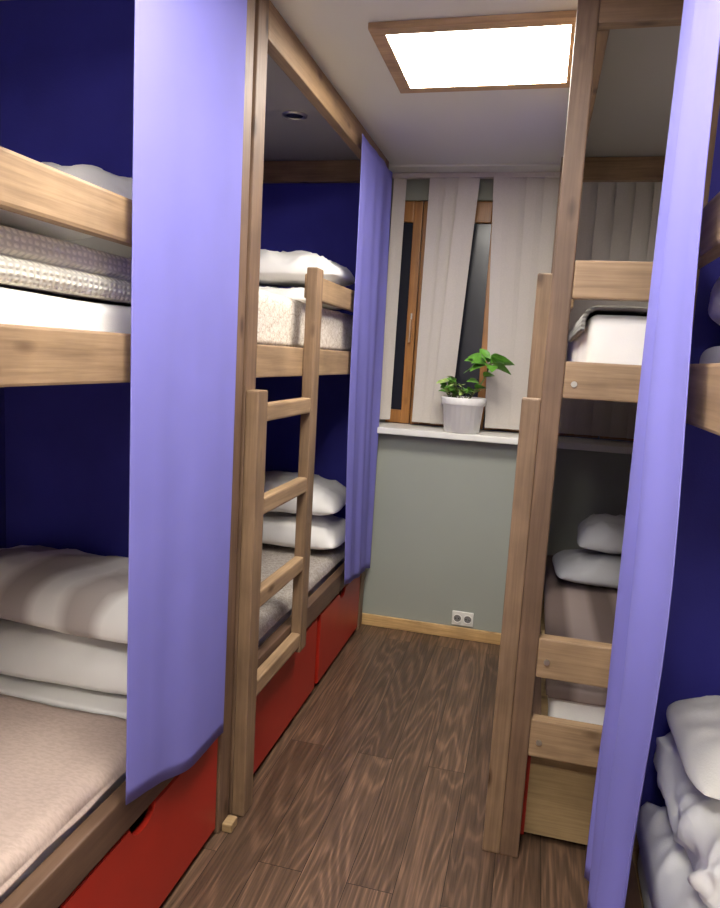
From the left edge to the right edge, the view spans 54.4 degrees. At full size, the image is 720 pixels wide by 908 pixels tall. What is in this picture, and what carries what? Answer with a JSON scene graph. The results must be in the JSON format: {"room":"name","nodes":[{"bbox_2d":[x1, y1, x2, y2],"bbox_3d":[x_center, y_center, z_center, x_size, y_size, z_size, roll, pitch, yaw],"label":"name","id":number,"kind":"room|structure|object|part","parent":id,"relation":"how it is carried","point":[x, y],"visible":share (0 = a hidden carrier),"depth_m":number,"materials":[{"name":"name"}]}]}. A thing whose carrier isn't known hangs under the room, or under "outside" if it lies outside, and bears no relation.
{"room":"dormitory","nodes":[
{"label":"dormitory","id":0,"kind":"room"},
{"bbox_2d":[0,96,5,547],"bbox_3d":[-1.443,-0.076,1.880,0.100,2.670,5.720,5,8,14],"label":"wall","id":1,"kind":"structure","parent":0,"point":[2,399],"depth_m":2.47,"materials":[{"name":"blue paint"}]},
{"bbox_2d":[0,0,680,164],"bbox_3d":[0.115,-1.310,1.326,3.160,0.100,5.720,5,8,14],"label":"ceiling","id":2,"kind":"structure","parent":0,"point":[631,114],"depth_m":2.91,"materials":[{"name":"paint"}]},
{"bbox_2d":[282,111,306,120],"bbox_3d":[-0.297,-1.536,3.183,0.116,0.007,0.116,5,8,14],"label":"recessed light","id":3,"kind":"object","parent":2,"relation":"in","point":[289,115],"visible":1,"depth_m":3.18,"materials":[{"name":"metal"}]},
{"bbox_2d":[368,10,576,93],"bbox_3d":[0.425,-1.386,2.446,0.685,0.021,0.555,5,8,14],"label":"recessed light","id":4,"kind":"object","parent":2,"relation":"in","point":[522,50],"visible":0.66,"depth_m":2.38,"materials":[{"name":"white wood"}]},
{"bbox_2d":[386,25,570,87],"bbox_3d":[0.425,-1.385,2.446,0.585,0.016,0.455,5,8,14],"label":"diffuser","id":5,"kind":"object","parent":4,"relation":"attached to","point":[521,55],"depth_m":2.42,"materials":[{"name":"white plastic"}]},
{"bbox_2d":[159,624,588,907],"bbox_3d":[-0.042,1.429,1.706,3.160,0.100,5.720,5,8,14],"label":"floor","id":6,"kind":"structure","parent":0,"point":[373,794],"depth_m":2.51,"materials":[{"name":"brown wood"}]},
{"bbox_2d":[0,0,254,907],"bbox_3d":[-1.048,0.015,1.398,0.890,2.668,1.967,5,8,14],"label":"bunk bed","id":7,"kind":"object","parent":6,"relation":"on","point":[67,66],"visible":0.34,"depth_m":2.21,"materials":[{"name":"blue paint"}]},
{"bbox_2d":[0,772,125,903],"bbox_3d":[-1.102,0.870,1.509,0.785,0.122,1.826,5,8,14],"label":"mattress","id":8,"kind":"object","parent":7,"relation":"on","point":[52,847],"visible":0.02,"depth_m":1.59,"materials":[{"name":"beige woven cloth"}]},
{"bbox_2d":[0,694,126,895],"bbox_3d":[-1.102,0.825,1.368,0.766,0.055,1.391,5,8,14],"label":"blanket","id":9,"kind":"object","parent":8,"relation":"on","point":[56,763],"visible":0.91,"depth_m":1.72,"materials":[{"name":"beige fabric"}]},
{"bbox_2d":[0,674,126,718],"bbox_3d":[-0.908,0.707,2.214,0.754,0.025,0.329,5,8,14],"label":"sheet","id":10,"kind":"object","parent":8,"relation":"on","point":[52,694],"visible":0.16,"depth_m":2.08,"materials":[{"name":"white fabric"}]},
{"bbox_2d":[0,618,126,694],"bbox_3d":[-0.913,0.601,2.228,0.762,0.172,0.337,5,8,14],"label":"pillow","id":11,"kind":"object","parent":10,"relation":"on","point":[30,652],"visible":0.37,"depth_m":2.08,"materials":[{"name":"white fabric"}]},
{"bbox_2d":[0,545,127,643],"bbox_3d":[-0.904,0.414,2.197,0.782,0.199,0.360,5,8,14],"label":"pillow","id":12,"kind":"object","parent":11,"relation":"on","point":[75,592],"visible":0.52,"depth_m":2.05,"materials":[{"name":"fabric"}]},
{"bbox_2d":[0,287,130,333],"bbox_3d":[-1.036,-0.273,1.351,0.785,0.140,1.829,5,8,14],"label":"mattress","id":13,"kind":"object","parent":7,"relation":"on","point":[17,307],"visible":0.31,"depth_m":1.44,"materials":[{"name":"white fabric"}]},
{"bbox_2d":[0,225,131,305],"bbox_3d":[-0.890,-0.432,1.639,0.662,0.109,1.115,5,8,14],"label":"folded blanket","id":14,"kind":"object","parent":13,"relation":"on","point":[30,262],"visible":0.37,"depth_m":1.44,"materials":[{"name":"white fabric"}]},
{"bbox_2d":[0,209,93,240],"bbox_3d":[-0.920,-0.537,1.439,0.604,0.150,0.503,4,8,8],"label":"pillow","id":15,"kind":"object","parent":14,"relation":"on","point":[9,219],"visible":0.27,"depth_m":1.44,"materials":[{"name":"white fabric"}]},
{"bbox_2d":[41,162,131,258],"bbox_3d":[-0.861,-0.672,1.968,0.642,0.271,0.405,5,8,14],"label":"pillow","id":16,"kind":"object","parent":14,"relation":"on","point":[120,185],"visible":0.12,"depth_m":1.80,"materials":[{"name":"grey fabric"}]},
{"bbox_3d":[-0.626,-0.177,1.260,0.042,0.110,1.795,5,8,14],"label":"rail","id":17,"kind":"part","parent":7,"relation":"part of","materials":[{"name":"brown wood"}]},
{"bbox_3d":[-0.606,-0.473,1.218,0.036,0.097,1.795,5,8,14],"label":"guard rail","id":18,"kind":"part","parent":7,"relation":"part of","materials":[{"name":"brown wood"}]},
{"bbox_3d":[-0.820,-0.252,2.323,0.845,2.368,0.011,5,8,14],"label":"panel","id":19,"kind":"part","parent":7,"relation":"part of","materials":[{"name":"blue paint"}]},
{"bbox_3d":[-0.690,0.939,1.415,0.042,0.100,1.795,5,8,14],"label":"rail","id":20,"kind":"part","parent":7,"relation":"part of","materials":[{"name":"brown wood"}]},
{"bbox_3d":[-0.589,1.123,1.869,0.018,0.348,0.895,5,8,14],"label":"drawer","id":21,"kind":"part","parent":7,"relation":"part of","materials":[{"name":"red paint"}]},
{"bbox_2d":[126,0,246,804],"bbox_3d":[-0.441,-0.168,1.825,0.018,2.218,0.561,5,8,14],"label":"curtain","id":22,"kind":"object","parent":7,"relation":"hanging from","point":[188,94],"visible":1,"depth_m":1.78,"materials":[{"name":"fabric"}]},
{"bbox_3d":[-0.409,-0.059,2.193,0.045,2.668,0.080,5,8,14],"label":"post","id":23,"kind":"part","parent":7,"relation":"part of","materials":[{"name":"brown wood"}]},
{"bbox_2d":[222,815,236,832],"bbox_3d":[-0.440,1.249,2.364,0.035,0.030,0.050,5,8,14],"label":"wedge","id":24,"kind":"object","parent":6,"relation":"on","point":[230,822],"visible":1,"depth_m":2.35,"materials":[{"name":"brown wood"}]},
{"bbox_2d":[228,0,388,816],"bbox_3d":[-0.550,-0.213,3.244,0.935,2.668,1.857,5,8,14],"label":"bunk bed","id":25,"kind":"object","parent":6,"relation":"on","point":[294,418],"visible":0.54,"depth_m":2.79,"materials":[{"name":"brown wood"}]},
{"bbox_3d":[-0.383,-0.071,2.294,0.045,2.668,0.080,5,8,14],"label":"post","id":26,"kind":"part","parent":25,"relation":"part of","materials":[{"name":"brown wood"}]},
{"bbox_3d":[-0.321,0.993,2.912,0.018,0.348,0.835,5,8,14],"label":"drawer","id":27,"kind":"part","parent":25,"relation":"part of","materials":[{"name":"red paint"}]},
{"bbox_2d":[258,557,344,646],"bbox_3d":[-0.630,0.631,3.362,0.773,0.138,1.716,5,8,14],"label":"mattress","id":28,"kind":"object","parent":25,"relation":"on","point":[342,561],"visible":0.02,"depth_m":3.33,"materials":[{"name":"white fabric"}]},
{"bbox_2d":[258,542,344,641],"bbox_3d":[-0.611,0.576,3.354,0.787,0.061,1.671,5,8,14],"label":"blanket","id":29,"kind":"object","parent":28,"relation":"on","point":[274,557],"visible":0.17,"depth_m":3.43,"materials":[{"name":"beige fabric"}]},
{"bbox_2d":[262,511,344,549],"bbox_3d":[-0.396,0.391,3.874,0.681,0.174,0.463,5,8,14],"label":"pillow","id":30,"kind":"object","parent":29,"relation":"on","point":[327,531],"visible":0.46,"depth_m":3.67,"materials":[{"name":"white fabric"}]},
{"bbox_2d":[264,471,345,515],"bbox_3d":[-0.400,0.203,3.872,0.662,0.186,0.443,5,8,10],"label":"pillow","id":31,"kind":"object","parent":30,"relation":"on","point":[329,496],"visible":0.42,"depth_m":3.72,"materials":[{"name":"white fabric"}]},
{"bbox_3d":[-0.214,0.709,3.266,0.042,0.100,1.685,5,8,14],"label":"rail","id":32,"kind":"part","parent":25,"relation":"part of","materials":[{"name":"brown wood"}]},
{"bbox_3d":[-0.150,-0.407,3.111,0.042,0.110,1.685,5,8,14],"label":"rail","id":33,"kind":"part","parent":25,"relation":"part of","materials":[{"name":"brown wood"}]},
{"bbox_3d":[-0.357,-0.475,4.122,0.845,2.368,0.011,5,8,14],"label":"panel","id":34,"kind":"part","parent":25,"relation":"part of","materials":[{"name":"blue fabric"}]},
{"bbox_3d":[-0.064,-0.735,3.328,0.036,0.097,1.145,5,8,14],"label":"guard rail","id":35,"kind":"part","parent":25,"relation":"part of","materials":[{"name":"brown wood"}]},
{"bbox_3d":[-0.110,0.891,3.732,0.018,0.348,0.770,5,8,14],"label":"drawer","id":36,"kind":"part","parent":25,"relation":"part of","materials":[{"name":"red paint"}]},
{"bbox_2d":[344,133,392,583],"bbox_3d":[0.030,-0.389,3.651,0.026,2.229,0.686,5,8,14],"label":"curtain","id":37,"kind":"object","parent":25,"relation":"hanging from","point":[368,329],"visible":1,"depth_m":3.62,"materials":[{"name":"fabric"}]},
{"bbox_3d":[0.053,-0.282,3.992,0.045,2.668,0.080,5,8,14],"label":"post","id":38,"kind":"part","parent":25,"relation":"part of","materials":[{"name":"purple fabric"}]},
{"bbox_2d":[482,0,683,857],"bbox_3d":[1.274,-0.052,2.837,1.195,2.668,1.751,5,8,14],"label":"bunk bed","id":39,"kind":"object","parent":6,"relation":"on","point":[543,767],"visible":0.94,"depth_m":2.18,"materials":[{"name":"brown wood"}]},
{"bbox_3d":[0.653,1.074,2.732,0.018,0.348,0.780,5,8,14],"label":"drawer","id":40,"kind":"part","parent":39,"relation":"part of","materials":[{"name":"red paint"}]},
{"bbox_3d":[0.775,0.789,3.096,0.042,0.100,1.698,5,8,14],"label":"rail","id":41,"kind":"part","parent":39,"relation":"part of","materials":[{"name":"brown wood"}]},
{"bbox_3d":[0.572,0.003,2.152,0.060,2.668,0.060,5,8,14],"label":"post","id":42,"kind":"part","parent":39,"relation":"part of","materials":[{"name":"brown wood"}]},
{"bbox_3d":[0.989,-0.198,3.772,0.060,2.668,0.060,5,8,14],"label":"post","id":43,"kind":"part","parent":39,"relation":"part of","materials":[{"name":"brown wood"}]},
{"bbox_3d":[1.040,0.950,2.141,1.018,0.126,0.045,5,8,14],"label":"rail","id":44,"kind":"part","parent":39,"relation":"part of","materials":[{"name":"brown wood"}]},
{"bbox_3d":[1.056,0.683,2.104,1.018,0.130,0.045,5,8,14],"label":"rail","id":45,"kind":"part","parent":39,"relation":"part of","materials":[{"name":"brown wood"}]},
{"bbox_2d":[548,698,604,724],"bbox_3d":[1.281,0.779,2.942,0.968,0.177,1.598,5,8,14],"label":"mattress","id":46,"kind":"object","parent":39,"relation":"on","point":[593,714],"visible":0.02,"depth_m":2.27,"materials":[{"name":"white fabric"}]},
{"bbox_2d":[544,555,617,706],"bbox_3d":[1.268,0.707,2.917,0.969,0.060,1.593,5,8,14],"label":"blanket","id":47,"kind":"object","parent":46,"relation":"on","point":[571,609],"visible":0.26,"depth_m":2.87,"materials":[{"name":"beige fabric"}]},
{"bbox_2d":[552,549,620,588],"bbox_3d":[1.258,0.541,3.342,0.651,0.142,0.424,5,8,14],"label":"pillow","id":48,"kind":"object","parent":47,"relation":"on","point":[583,566],"visible":0.38,"depth_m":3.23,"materials":[{"name":"white fabric"}]},
{"bbox_2d":[577,513,625,553],"bbox_3d":[1.345,0.381,3.341,0.584,0.167,0.386,6,8,17],"label":"pillow","id":49,"kind":"object","parent":48,"relation":"on","point":[604,532],"visible":0.41,"depth_m":3.26,"materials":[{"name":"white fabric"}]},
{"bbox_3d":[1.105,-0.179,1.984,1.018,0.110,0.045,5,8,14],"label":"rail","id":50,"kind":"part","parent":39,"relation":"part of","materials":[{"name":"brown wood"}]},
{"bbox_2d":[567,315,646,364],"bbox_3d":[1.347,-0.376,2.777,0.967,0.222,1.608,5,8,14],"label":"mattress","id":51,"kind":"object","parent":39,"relation":"on","point":[612,339],"visible":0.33,"depth_m":2.11,"materials":[{"name":"white fabric"}]},
{"bbox_2d":[567,305,647,342],"bbox_3d":[1.268,-0.432,2.502,0.974,0.080,1.058,5,8,14],"label":"blanket","id":52,"kind":"object","parent":51,"relation":"on","point":[578,328],"visible":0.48,"depth_m":2.14,"materials":[{"name":"white fabric"}]},
{"bbox_3d":[1.121,-0.468,1.944,1.018,0.109,0.045,5,8,14],"label":"rail","id":53,"kind":"part","parent":39,"relation":"part of","materials":[{"name":"brown wood"}]},
{"bbox_2d":[625,46,719,907],"bbox_3d":[0.857,0.236,0.592,0.882,2.668,2.007,5,8,14],"label":"bunk bed","id":54,"kind":"object","parent":6,"relation":"on","point":[691,662],"visible":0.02,"depth_m":1.63,"materials":[{"name":"brown wood"}]},
{"bbox_3d":[0.399,1.085,0.810,0.042,0.100,1.835,5,8,14],"label":"rail","id":55,"kind":"part","parent":54,"relation":"part of","materials":[{"name":"brown wood"}]},
{"bbox_3d":[1.045,1.019,1.649,0.792,0.126,0.045,5,8,14],"label":"rail","id":56,"kind":"part","parent":54,"relation":"part of","materials":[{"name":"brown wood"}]},
{"bbox_2d":[637,849,651,907],"bbox_3d":[0.807,1.089,0.707,0.769,0.123,1.858,5,8,14],"label":"mattress","id":57,"kind":"object","parent":54,"relation":"on","point":[643,884],"visible":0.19,"depth_m":1.57,"materials":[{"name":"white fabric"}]},
{"bbox_2d":[636,802,707,907],"bbox_3d":[0.877,0.928,0.995,0.760,0.121,1.233,5,8,14],"label":"duvet","id":58,"kind":"object","parent":57,"relation":"on","point":[667,866],"visible":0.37,"depth_m":1.45,"materials":[{"name":"fabric"}]},
{"bbox_2d":[653,731,719,907],"bbox_3d":[0.962,0.739,1.337,0.700,0.152,0.493,5,8,14],"label":"linens","id":59,"kind":"object","parent":58,"relation":"on","point":[694,817],"visible":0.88,"depth_m":1.33,"materials":[{"name":"fabric"}]},
{"bbox_2d":[666,695,719,799],"bbox_3d":[0.964,0.589,1.343,0.662,0.132,0.367,5,8,14],"label":"pillow","id":60,"kind":"object","parent":59,"relation":"on","point":[694,723],"visible":1,"depth_m":1.38,"materials":[{"name":"white fabric"}]},
{"bbox_2d":[584,0,719,907],"bbox_3d":[0.582,0.007,1.397,0.043,2.332,0.634,6,8,16],"label":"curtain","id":61,"kind":"object","parent":54,"relation":"hanging from","point":[646,574],"visible":1,"depth_m":1.29,"materials":[{"name":"fabric"}]},
{"bbox_3d":[1.134,-0.030,1.526,0.837,2.368,0.011,5,8,14],"label":"panel","id":62,"kind":"part","parent":54,"relation":"part of","materials":[{"name":"blue fabric"}]},
{"bbox_3d":[0.463,-0.031,0.655,0.042,0.110,1.835,5,8,14],"label":"rail","id":63,"kind":"part","parent":54,"relation":"part of","materials":[{"name":"brown wood"}]},
{"bbox_3d":[0.688,0.085,1.607,0.045,2.668,0.080,5,8,14],"label":"post","id":64,"kind":"part","parent":54,"relation":"part of","materials":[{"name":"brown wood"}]},
{"bbox_3d":[0.477,-0.328,0.614,0.036,0.097,1.835,5,8,14],"label":"guard rail","id":65,"kind":"part","parent":54,"relation":"part of","materials":[{"name":"brown wood"}]},
{"bbox_2d":[699,346,719,363],"bbox_3d":[0.871,-0.041,0.550,0.764,0.117,1.860,5,8,14],"label":"mattress","id":66,"kind":"object","parent":54,"relation":"on","point":[710,355],"visible":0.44,"depth_m":1.43,"materials":[{"name":"white fabric"}]},
{"bbox_2d":[708,277,719,324],"bbox_3d":[1.010,-0.260,1.119,0.744,0.166,0.615,5,8,14],"label":"duvet","id":67,"kind":"object","parent":66,"relation":"on","point":[714,304],"visible":1,"depth_m":1.37,"materials":[{"name":"beige fabric"}]},
{"bbox_2d":[362,178,631,632],"bbox_3d":[0.701,-0.261,4.098,2.960,2.670,0.350,5,8,14],"label":"wall","id":68,"kind":"structure","parent":0,"point":[442,513],"depth_m":4.04,"materials":[{"name":"grey paint"}]},
{"bbox_2d":[362,613,500,644],"bbox_3d":[1.002,1.086,3.996,2.090,0.068,0.018,5,8,14],"label":"baseboard","id":69,"kind":"structure","parent":68,"relation":"attached to","point":[367,619],"depth_m":4.13,"materials":[{"name":"brown wood"}]},
{"bbox_2d":[452,610,473,626],"bbox_3d":[0.598,0.962,4.084,0.124,0.084,0.018,5,8,14],"label":"power outlet","id":70,"kind":"object","parent":68,"relation":"attached to","point":[461,618],"visible":1,"depth_m":4.08,"materials":[{"name":"white plastic"}]},
{"bbox_2d":[453,614,461,622],"bbox_3d":[0.568,0.960,4.086,0.052,0.052,0.006,5,8,14],"label":"socket","id":71,"kind":"object","parent":70,"relation":"attached to","point":[457,618],"depth_m":4.09,"materials":[{"name":"white plastic"}]},
{"bbox_2d":[463,615,471,623],"bbox_3d":[0.626,0.965,4.072,0.052,0.052,0.006,5,8,14],"label":"socket","id":72,"kind":"object","parent":70,"relation":"attached to","point":[467,619],"depth_m":4.07,"materials":[{"name":"white plastic"}]},
{"bbox_2d":[389,163,560,172],"bbox_3d":[1.188,-1.532,3.773,2.088,0.012,0.230,5,8,14],"label":"trim","id":73,"kind":"structure","parent":68,"relation":"attached to","point":[516,167],"depth_m":3.84,"materials":[{"name":"paint"}]},
{"bbox_2d":[377,422,632,453],"bbox_3d":[1.091,-0.070,3.923,2.088,0.036,0.340,5,8,14],"label":"windowsill","id":74,"kind":"structure","parent":68,"relation":"attached to","point":[575,443],"depth_m":3.89,"materials":[{"name":"white plastic"}]},
{"bbox_2d":[436,349,513,433],"bbox_3d":[0.634,-0.348,3.884,0.400,0.472,0.270,11,11,43],"label":"potted plant","id":75,"kind":"object","parent":74,"relation":"on","point":[461,414],"visible":1,"depth_m":3.87,"materials":[{"name":"green plant"}]},
{"bbox_3d":[0.580,-0.223,3.957,0.256,0.197,0.256,5,8,14],"label":"pot","id":76,"kind":"part","parent":75,"relation":"part of","materials":[{"name":"white ceramic"}]},
{"bbox_3d":[0.614,-0.406,3.907,0.266,0.231,0.134,5,8,14],"label":"stem","id":77,"kind":"part","parent":75,"relation":"part of","materials":[{"name":"green plant"}]},
{"bbox_2d":[385,201,633,440],"bbox_3d":[1.115,-0.770,4.038,1.900,1.320,0.100,5,8,14],"label":"window","id":78,"kind":"structure","parent":68,"relation":"in","point":[474,327],"depth_m":4.19,"materials":[{"name":"orange wood"}]},
{"bbox_2d":[379,172,661,438],"bbox_3d":[1.101,-0.828,3.900,1.970,1.421,0.058,5,8,14],"label":"vertical blind","id":79,"kind":"object","parent":78,"relation":"attached to","point":[618,221],"visible":0.52,"depth_m":3.96,"materials":[{"name":"beige fabric"}]},
{"bbox_3d":[-0.561,-0.555,3.196,0.777,0.245,1.722,5,8,14],"label":"mattress","id":80,"kind":"object","parent":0,"visible":0},
{"bbox_2d":[257,289,352,351],"bbox_3d":[-0.543,-0.595,3.191,0.786,0.199,1.671,5,8,14],"label":"blanket","id":81,"kind":"object","parent":80,"relation":"on","point":[281,319],"visible":0.3,"depth_m":2.73,"materials":[{"name":"fabric"}]},
{"bbox_2d":[259,286,339,309],"bbox_3d":[-0.435,-0.802,3.569,0.688,0.112,0.494,5,8,14],"label":"pillow","id":82,"kind":"object","parent":81,"relation":"on","point":[294,293],"visible":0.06,"depth_m":3.33,"materials":[{"name":"white fabric"}]},
{"bbox_2d":[259,249,354,286],"bbox_3d":[-0.397,-0.954,3.582,0.712,0.189,0.522,5,8,14],"label":"pillow","id":83,"kind":"object","parent":82,"relation":"on","point":[278,269],"visible":0.47,"depth_m":3.36,"materials":[{"name":"white fabric"}]}
]}

